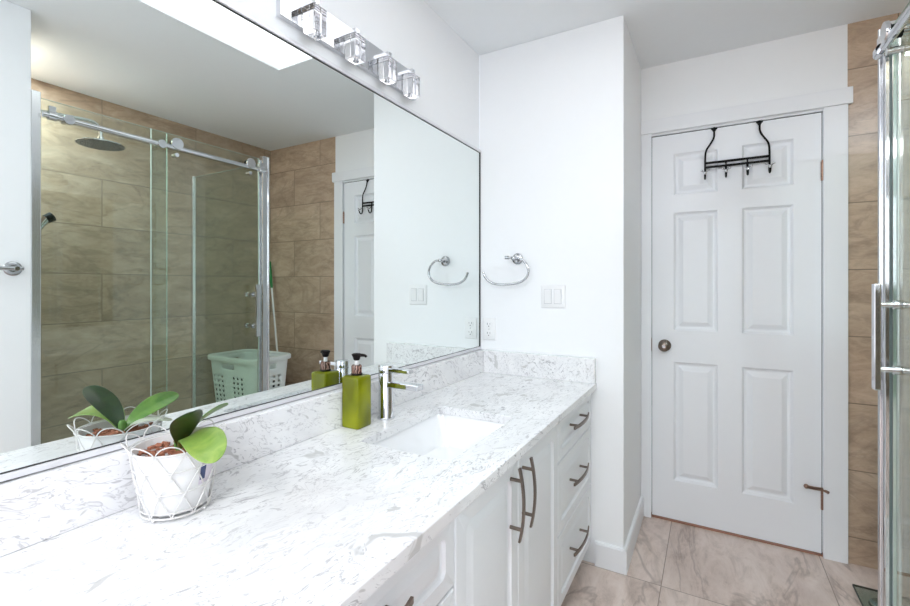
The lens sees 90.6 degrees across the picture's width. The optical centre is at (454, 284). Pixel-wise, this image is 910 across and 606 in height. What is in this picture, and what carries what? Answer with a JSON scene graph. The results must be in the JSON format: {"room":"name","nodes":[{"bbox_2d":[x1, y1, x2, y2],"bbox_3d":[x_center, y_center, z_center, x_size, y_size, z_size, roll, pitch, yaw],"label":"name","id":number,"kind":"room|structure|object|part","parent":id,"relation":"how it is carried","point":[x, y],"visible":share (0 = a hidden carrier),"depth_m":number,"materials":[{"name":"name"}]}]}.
{"room":"bathroom","nodes":[
{"label":"bathroom","id":0,"kind":"room"},
{"bbox_2d":[227,0,478,148],"bbox_3d":[-1.145,0.038,0.169,0.100,2.426,4.965,0,0,30],"label":"wall","id":1,"kind":"structure","parent":0,"point":[416,36],"depth_m":1.82,"materials":[{"name":"white paint"}]},
{"bbox_2d":[0,0,480,481],"bbox_3d":[-0.331,-0.181,1.489,0.013,1.013,1.863,0,0,30],"label":"wall mirror","id":2,"kind":"object","parent":1,"relation":"attached to","point":[201,208],"visible":0.88,"depth_m":1.03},
{"bbox_2d":[276,0,419,100],"bbox_3d":[-0.300,-0.774,1.492,0.064,0.114,0.649,0,0,30],"label":"vanity light","id":3,"kind":"object","parent":1,"relation":"attached to","point":[306,16],"visible":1,"depth_m":1.42,"materials":[{"name":"clear glass"}]},
{"bbox_3d":[-0.408,-0.811,1.296,0.034,0.012,0.018,0,0,30],"label":"arm","id":4,"kind":"part","parent":3,"relation":"part of","materials":[{"name":"silver metal"}]},
{"bbox_3d":[-0.325,-0.811,1.443,0.034,0.012,0.018,0,0,30],"label":"arm","id":5,"kind":"part","parent":3,"relation":"part of","materials":[{"name":"silver metal"}]},
{"bbox_3d":[-0.242,-0.811,1.588,0.034,0.012,0.018,0,0,30],"label":"arm","id":6,"kind":"part","parent":3,"relation":"part of","materials":[{"name":"silver metal"}]},
{"bbox_3d":[-0.171,-0.811,1.714,0.034,0.012,0.018,0,0,30],"label":"arm","id":7,"kind":"part","parent":3,"relation":"part of","materials":[{"name":"silver metal"}]},
{"bbox_2d":[479,15,640,563],"bbox_3d":[0.594,0.038,2.423,0.702,2.426,0.672,0,0,30],"label":"wall","id":8,"kind":"structure","parent":0,"point":[560,113],"depth_m":2.09,"materials":[{"name":"white paint"}]},
{"bbox_2d":[483,318,495,339],"bbox_3d":[0.172,0.223,2.270,0.072,0.111,0.010,0,0,30],"label":"power outlet","id":9,"kind":"object","parent":8,"relation":"attached to","point":[489,324],"visible":1,"depth_m":2.27,"materials":[{"name":"white plastic"}]},
{"bbox_2d":[486,331,491,336],"bbox_3d":[0.170,0.245,2.268,0.032,0.031,0.004,0,0,30],"label":"receptacle","id":10,"kind":"object","parent":9,"relation":"attached to","point":[488,333],"depth_m":2.27,"materials":[{"name":"white plastic"}]},
{"bbox_2d":[486,321,491,327],"bbox_3d":[0.170,0.200,2.268,0.032,0.031,0.004,0,0,30],"label":"receptacle","id":11,"kind":"object","parent":9,"relation":"attached to","point":[488,323],"depth_m":2.27,"materials":[{"name":"white plastic"}]},
{"bbox_2d":[482,253,529,285],"bbox_3d":[0.253,-0.075,2.193,0.247,0.158,0.064,0,0,30],"label":"towel ring","id":12,"kind":"object","parent":8,"relation":"attached to","point":[517,258],"visible":1,"depth_m":2.17,"materials":[{"name":"silver metal"}]},
{"bbox_2d":[541,285,565,308],"bbox_3d":[0.458,0.054,2.107,0.118,0.110,0.012,0,0,30],"label":"light switch","id":13,"kind":"object","parent":8,"relation":"attached to","point":[552,296],"visible":1,"depth_m":2.10,"materials":[{"name":"white plastic"}]},
{"bbox_2d":[595,540,623,573],"bbox_3d":[0.678,1.197,1.981,0.121,0.108,0.014,0,0,30],"label":"baseboard","id":14,"kind":"structure","parent":8,"relation":"attached to","point":[607,556],"depth_m":1.98,"materials":[{"name":"white paint"}]},
{"bbox_2d":[623,496,643,574],"bbox_3d":[0.873,1.197,2.189,0.014,0.108,0.568,0,0,30],"label":"baseboard","id":15,"kind":"structure","parent":8,"relation":"attached to","point":[630,543],"depth_m":2.11,"materials":[{"name":"white paint"}]},
{"bbox_2d":[424,0,909,68],"bbox_3d":[0.060,-1.225,-0.185,2.534,0.100,5.736,0,0,30],"label":"ceiling","id":16,"kind":"structure","parent":0,"point":[662,32],"depth_m":1.99,"materials":[{"name":"paint"}]},
{"bbox_2d":[561,516,909,605],"bbox_3d":[0.065,1.301,-0.177,2.534,0.100,5.756,0,0,30],"label":"floor","id":17,"kind":"structure","parent":0,"point":[672,563],"depth_m":1.93,"materials":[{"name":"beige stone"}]},
{"bbox_2d":[0,520,453,605],"bbox_3d":[-0.361,0.859,0.827,0.595,0.784,0.558,0,0,30],"label":"base cabinet","id":18,"kind":"object","parent":17,"relation":"on","point":[427,579],"visible":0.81,"depth_m":0.85,"materials":[{"name":"white wood"}]},
{"bbox_3d":[-0.133,0.533,0.667,0.042,0.011,0.226,0,0,30],"label":"handle","id":19,"kind":"part","parent":18,"relation":"part of","materials":[{"name":"brown metal"}]},
{"bbox_3d":[-0.146,0.551,0.705,0.019,0.154,0.554,0,0,30],"label":"drawer","id":20,"kind":"part","parent":18,"relation":"part of","materials":[{"name":"white wood"}]},
{"bbox_3d":[-0.146,0.760,0.705,0.019,0.254,0.554,0,0,30],"label":"drawer","id":21,"kind":"part","parent":18,"relation":"part of","materials":[{"name":"white wood"}]},
{"bbox_2d":[452,425,557,605],"bbox_3d":[-0.043,0.859,1.388,0.595,0.784,0.732,0,0,30],"label":"base cabinet","id":22,"kind":"object","parent":17,"relation":"on","point":[506,539],"visible":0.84,"depth_m":1.22,"materials":[{"name":"white wood"}]},
{"bbox_2d":[0,349,596,605],"bbox_3d":[-0.068,0.397,1.370,0.586,0.138,1.811,0,0,30],"label":"countertop","id":23,"kind":"structure","parent":22,"relation":"on","point":[304,509],"depth_m":0.84,"materials":[{"name":"white stone"}]},
{"bbox_2d":[120,419,225,523],"bbox_3d":[-0.548,0.364,0.885,0.179,0.148,0.173,0,0,30],"label":"wire basket","id":24,"kind":"object","parent":23,"relation":"on","point":[126,447],"visible":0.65,"depth_m":0.83,"materials":[{"name":"white metal"}]},
{"bbox_2d":[130,403,227,516],"bbox_3d":[-0.527,0.329,0.862,0.164,0.200,0.241,0,0,-26],"label":"potted orchid","id":25,"kind":"object","parent":24,"relation":"in","point":[205,445],"visible":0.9,"depth_m":0.83,"materials":[{"name":"white plastic"}]},
{"bbox_3d":[-0.548,0.370,0.885,0.148,0.118,0.148,0,0,30],"label":"pot","id":26,"kind":"part","parent":25,"relation":"part of","materials":[{"name":"white plastic"}]},
{"bbox_2d":[200,465,205,479],"bbox_3d":[-0.484,0.359,0.865,0.005,0.029,0.012,0,0,18],"label":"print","id":27,"kind":"object","parent":25,"relation":"attached to","point":[202,469],"depth_m":0.87},
{"bbox_2d":[342,353,370,429],"bbox_3d":[-0.306,0.325,1.400,0.066,0.225,0.066,0,0,30],"label":"soap dispenser","id":28,"kind":"object","parent":23,"relation":"on","point":[356,386],"visible":1,"depth_m":1.38,"materials":[{"name":"green plastic"}]},
{"bbox_2d":[377,364,422,420],"bbox_3d":[-0.180,0.350,1.454,0.166,0.175,0.057,0,0,30],"label":"faucet","id":29,"kind":"object","parent":23,"relation":"on","point":[386,383],"visible":1,"depth_m":1.46,"materials":[{"name":"silver metal"}]},
{"bbox_3d":[-0.178,0.277,1.453,0.088,0.012,0.026,0,0,30],"label":"lever","id":30,"kind":"part","parent":29,"relation":"part of","materials":[{"name":"silver metal"}]},
{"bbox_3d":[-0.161,0.323,1.443,0.122,0.018,0.032,0,0,30],"label":"spout","id":31,"kind":"part","parent":29,"relation":"part of","materials":[{"name":"silver metal"}]},
{"bbox_2d":[373,414,503,460],"bbox_3d":[-0.036,0.534,1.377,0.364,0.136,0.498,0,0,30],"label":"undermount sink","id":32,"kind":"object","parent":23,"relation":"in","point":[445,437],"visible":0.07,"depth_m":1.56,"materials":[{"name":"white ceramic"}]},
{"bbox_3d":[0.080,0.812,1.103,0.019,0.678,0.352,0,0,30],"label":"door","id":33,"kind":"part","parent":22,"relation":"part of","materials":[{"name":"white wood"}]},
{"bbox_3d":[0.166,0.583,1.195,0.042,0.196,0.011,0,0,30],"label":"handle","id":34,"kind":"part","parent":22,"relation":"part of","materials":[{"name":"brown metal"}]},
{"bbox_3d":[0.209,0.583,1.270,0.042,0.196,0.011,0,0,30],"label":"handle","id":35,"kind":"part","parent":22,"relation":"part of","materials":[{"name":"brown metal"}]},
{"bbox_3d":[0.260,0.812,1.421,0.019,0.678,0.373,0,0,30],"label":"door","id":36,"kind":"part","parent":22,"relation":"part of","materials":[{"name":"white wood"}]},
{"bbox_2d":[558,394,590,605],"bbox_3d":[0.263,0.859,1.927,0.595,0.784,0.508,0,0,30],"label":"drawers","id":37,"kind":"object","parent":17,"relation":"on","point":[574,431],"visible":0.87,"depth_m":1.75,"materials":[{"name":"white wood"}]},
{"bbox_3d":[0.478,1.022,1.806,0.019,0.258,0.504,0,0,30],"label":"drawer","id":38,"kind":"part","parent":37,"relation":"part of","materials":[{"name":"white wood"}]},
{"bbox_3d":[0.478,0.760,1.806,0.019,0.254,0.504,0,0,30],"label":"drawer","id":39,"kind":"part","parent":37,"relation":"part of","materials":[{"name":"white wood"}]},
{"bbox_3d":[0.478,0.551,1.806,0.019,0.154,0.504,0,0,30],"label":"drawer","id":40,"kind":"part","parent":37,"relation":"part of","materials":[{"name":"white wood"}]},
{"bbox_3d":[0.493,1.004,1.772,0.042,0.011,0.226,0,0,30],"label":"handle","id":41,"kind":"part","parent":37,"relation":"part of","materials":[{"name":"brown metal"}]},
{"bbox_3d":[0.493,0.742,1.772,0.042,0.011,0.226,0,0,30],"label":"handle","id":42,"kind":"part","parent":37,"relation":"part of","materials":[{"name":"brown metal"}]},
{"bbox_3d":[0.493,0.533,1.772,0.042,0.011,0.226,0,0,30],"label":"handle","id":43,"kind":"part","parent":37,"relation":"part of","materials":[{"name":"brown metal"}]},
{"bbox_2d":[852,584,909,605],"bbox_3d":[1.675,1.238,1.671,0.252,0.026,0.260,0,0,30],"label":"floor vent","id":44,"kind":"object","parent":17,"relation":"on","point":[872,601],"visible":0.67,"depth_m":1.77,"materials":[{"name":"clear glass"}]},
{"bbox_2d":[872,1,909,605],"bbox_3d":[1.444,0.205,0.772,0.868,2.092,1.202,0,0,30],"label":"shower enclosure","id":45,"kind":"object","parent":17,"relation":"on","point":[887,304],"visible":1,"depth_m":1.43,"materials":[{"name":"clear glass"}]},
{"bbox_3d":[1.311,0.161,1.401,0.017,0.330,0.028,0,0,30],"label":"handle","id":46,"kind":"part","parent":45,"relation":"part of","materials":[{"name":"silver metal"}]},
{"bbox_3d":[1.404,0.167,1.453,0.035,2.016,0.048,0,0,30],"label":"corner post","id":47,"kind":"part","parent":45,"relation":"part of","materials":[{"name":"silver metal"}]},
{"bbox_3d":[1.091,-0.742,0.968,0.025,0.025,1.129,0,0,30],"label":"rail","id":48,"kind":"part","parent":45,"relation":"part of","materials":[{"name":"silver metal"}]},
{"bbox_3d":[1.369,0.061,1.369,0.117,0.030,0.030,0,0,30],"label":"handle post","id":49,"kind":"part","parent":45,"relation":"part of","materials":[{"name":"silver metal"}]},
{"bbox_3d":[1.369,0.261,1.369,0.117,0.030,0.030,0,0,30],"label":"handle post","id":50,"kind":"part","parent":45,"relation":"part of","materials":[{"name":"silver metal"}]},
{"bbox_2d":[651,512,822,556],"bbox_3d":[1.401,1.250,2.295,0.736,0.006,0.098,0,0,30],"label":"trim","id":51,"kind":"structure","parent":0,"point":[652,515],"depth_m":2.24,"materials":[{"name":"brown wood"}]},
{"bbox_2d":[641,24,847,551],"bbox_3d":[1.417,0.038,2.285,0.865,2.426,0.100,0,0,30],"label":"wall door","id":52,"kind":"structure","parent":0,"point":[816,61],"depth_m":2.22,"materials":[{"name":"white paint"}]},
{"bbox_2d":[651,112,829,553],"bbox_3d":[1.378,0.225,2.234,0.748,2.052,0.101,0,0,30],"label":"door","id":53,"kind":"structure","parent":52,"relation":"attached to","point":[736,340],"depth_m":2.23,"materials":[{"name":"white paint"}]},
{"bbox_3d":[1.102,0.321,2.372,0.062,0.062,0.064,0,0,30],"label":"knob","id":54,"kind":"part","parent":53,"relation":"part of","materials":[{"name":"brown metal"}]},
{"bbox_2d":[701,120,774,179],"bbox_3d":[1.391,-0.667,2.226,0.310,0.271,0.092,0,0,30],"label":"hook rack","id":55,"kind":"object","parent":53,"relation":"hanging from","point":[759,122],"visible":1,"depth_m":2.21,"materials":[{"name":"black metal"}]},
{"bbox_2d":[641,86,852,563],"bbox_3d":[1.393,0.183,2.227,0.880,2.136,0.024,0,0,30],"label":"door frame","id":56,"kind":"structure","parent":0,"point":[835,118],"depth_m":2.05,"materials":[{"name":"white paint"}]},
{"bbox_2d":[848,12,909,576],"bbox_3d":[2.173,0.038,1.857,0.872,2.426,0.100,0,0,30],"label":"wall","id":57,"kind":"structure","parent":0,"point":[862,35],"depth_m":2.00,"materials":[{"name":"brown tile"}]}
]}

